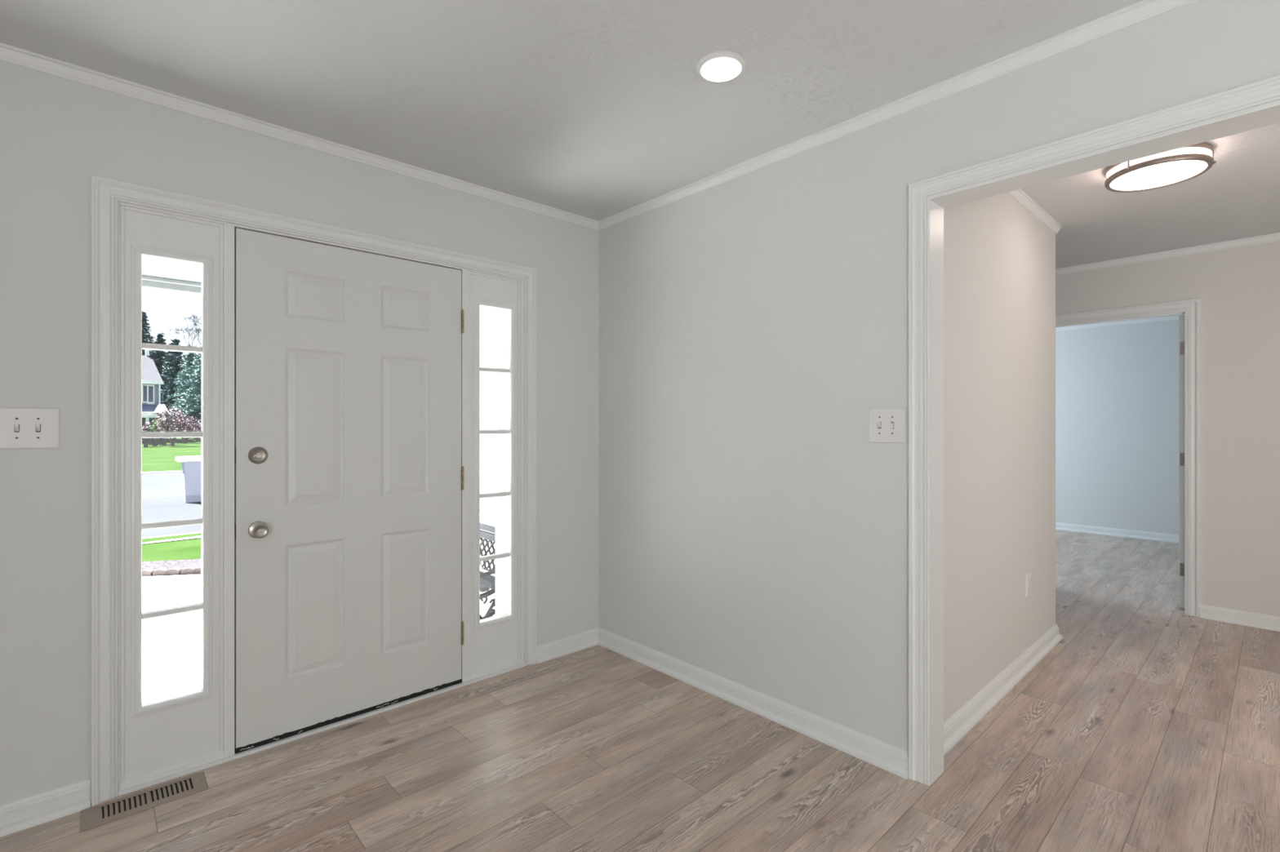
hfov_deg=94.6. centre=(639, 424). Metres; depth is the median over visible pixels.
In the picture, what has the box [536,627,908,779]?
baseboard
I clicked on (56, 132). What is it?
wall
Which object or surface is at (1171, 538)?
baseboard
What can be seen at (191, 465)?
bin
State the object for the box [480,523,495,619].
garden bench
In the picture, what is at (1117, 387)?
wall
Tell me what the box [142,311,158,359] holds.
conifer tree
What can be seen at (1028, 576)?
wall outlet
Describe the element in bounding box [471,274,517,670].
window
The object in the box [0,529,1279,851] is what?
floor
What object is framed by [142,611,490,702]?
porch slab
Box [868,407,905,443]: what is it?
light switch
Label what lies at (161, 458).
lawn
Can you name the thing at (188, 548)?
lawn
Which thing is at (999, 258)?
wall
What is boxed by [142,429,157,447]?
bush
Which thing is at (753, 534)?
wall
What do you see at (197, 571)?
edging stone
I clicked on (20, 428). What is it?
light switch
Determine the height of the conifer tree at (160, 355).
12.895 m
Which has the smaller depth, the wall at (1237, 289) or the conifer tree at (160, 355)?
the wall at (1237, 289)
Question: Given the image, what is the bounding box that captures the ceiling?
[0,0,1279,268]
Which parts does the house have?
pane, pane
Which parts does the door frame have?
panel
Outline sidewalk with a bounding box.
[142,536,200,543]
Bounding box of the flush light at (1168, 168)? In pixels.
[1104,142,1216,192]
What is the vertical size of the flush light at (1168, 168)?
0.078 m
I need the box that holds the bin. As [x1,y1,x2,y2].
[175,456,200,502]
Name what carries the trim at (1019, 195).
attached to the wall at (999, 258)
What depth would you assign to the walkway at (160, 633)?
4.22 m
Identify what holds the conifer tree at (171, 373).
on the lawn at (161, 458)
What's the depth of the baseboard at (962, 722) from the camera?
2.71 m
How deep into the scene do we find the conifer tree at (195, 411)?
55.21 m
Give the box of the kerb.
[142,471,200,538]
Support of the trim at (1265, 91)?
attached to the wall at (753, 534)
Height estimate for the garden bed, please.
0.235 m
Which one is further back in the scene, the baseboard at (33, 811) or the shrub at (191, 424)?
the shrub at (191, 424)
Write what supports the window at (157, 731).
attached to the door
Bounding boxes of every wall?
[0,60,598,805]
[480,0,1279,751]
[943,192,1055,723]
[1055,240,1279,617]
[1055,319,1178,534]
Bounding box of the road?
[142,472,200,537]
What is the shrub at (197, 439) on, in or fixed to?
on the lawn at (161, 458)
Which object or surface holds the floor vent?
in the floor
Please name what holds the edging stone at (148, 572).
on the garden bed
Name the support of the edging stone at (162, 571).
on the garden bed
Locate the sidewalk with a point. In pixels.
(194, 536)
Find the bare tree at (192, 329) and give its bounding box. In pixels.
[160,314,200,362]
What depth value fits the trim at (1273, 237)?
3.97 m
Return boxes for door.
[117,201,524,796]
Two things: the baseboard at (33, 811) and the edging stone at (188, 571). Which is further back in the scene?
the edging stone at (188, 571)
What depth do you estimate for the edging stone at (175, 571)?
5.59 m
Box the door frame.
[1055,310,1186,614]
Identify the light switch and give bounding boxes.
[0,407,60,449]
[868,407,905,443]
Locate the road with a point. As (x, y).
(162, 494)
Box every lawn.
[142,437,200,472]
[142,533,200,561]
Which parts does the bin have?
lid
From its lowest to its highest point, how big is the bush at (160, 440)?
1.136 m
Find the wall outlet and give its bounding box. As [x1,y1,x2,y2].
[1025,572,1031,597]
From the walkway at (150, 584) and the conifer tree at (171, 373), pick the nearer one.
the walkway at (150, 584)
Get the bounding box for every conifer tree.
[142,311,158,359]
[149,333,174,406]
[160,338,188,422]
[166,345,199,430]
[173,338,200,438]
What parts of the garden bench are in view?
frame, rail, rail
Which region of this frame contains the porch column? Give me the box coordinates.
[495,309,506,616]
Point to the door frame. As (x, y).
(1182, 319)
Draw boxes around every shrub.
[142,422,161,431]
[149,417,176,444]
[153,405,191,446]
[170,415,200,443]
[182,422,200,441]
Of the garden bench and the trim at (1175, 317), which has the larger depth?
the trim at (1175, 317)
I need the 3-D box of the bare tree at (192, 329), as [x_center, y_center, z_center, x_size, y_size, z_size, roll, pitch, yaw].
[-57.248,-6.373,78.266,9.949,16.283,7.055,0,0,-43]
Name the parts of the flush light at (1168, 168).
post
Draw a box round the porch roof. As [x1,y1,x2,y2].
[142,257,200,297]
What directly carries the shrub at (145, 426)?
on the lawn at (161, 458)
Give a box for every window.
[124,209,219,775]
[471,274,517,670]
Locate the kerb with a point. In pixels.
(165, 472)
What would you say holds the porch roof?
attached to the wall at (56, 132)
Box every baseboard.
[0,778,90,837]
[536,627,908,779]
[943,624,1062,755]
[1055,522,1178,543]
[1200,604,1279,631]
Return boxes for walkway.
[142,574,200,595]
[142,586,200,654]
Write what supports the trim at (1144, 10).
attached to the wall at (753, 534)
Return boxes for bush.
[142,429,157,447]
[148,437,167,446]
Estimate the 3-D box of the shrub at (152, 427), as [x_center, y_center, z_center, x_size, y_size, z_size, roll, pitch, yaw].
[-35.039,0.440,43.444,1.696,2.186,1.447,0,0,-43]
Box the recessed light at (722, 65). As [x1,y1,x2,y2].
[696,50,745,81]
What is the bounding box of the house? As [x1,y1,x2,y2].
[142,349,168,429]
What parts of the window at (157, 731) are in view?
glass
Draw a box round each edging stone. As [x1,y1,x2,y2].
[142,568,154,577]
[152,568,168,576]
[166,567,182,575]
[180,567,195,575]
[194,567,200,574]
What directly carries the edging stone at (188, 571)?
on the garden bed
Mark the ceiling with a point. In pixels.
(597, 110)
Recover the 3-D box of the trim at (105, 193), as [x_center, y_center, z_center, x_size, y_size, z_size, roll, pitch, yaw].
[-1.190,0.218,2.550,1.731,2.094,0.022,0,0,-43]
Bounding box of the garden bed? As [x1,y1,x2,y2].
[142,559,200,571]
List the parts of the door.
strike plate, strike plate, knob, panel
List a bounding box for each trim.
[0,0,1196,231]
[90,174,536,806]
[908,74,1279,786]
[1007,188,1062,234]
[1055,232,1279,275]
[1055,314,1184,331]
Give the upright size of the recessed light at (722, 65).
0.020 m
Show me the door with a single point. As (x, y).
(345, 371)
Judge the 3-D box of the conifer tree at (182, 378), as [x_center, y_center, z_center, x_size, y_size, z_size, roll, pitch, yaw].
[-46.548,-3.288,61.217,5.295,10.107,5.366,0,0,18]
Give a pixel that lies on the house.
(152, 381)
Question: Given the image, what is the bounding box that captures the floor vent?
[80,771,208,832]

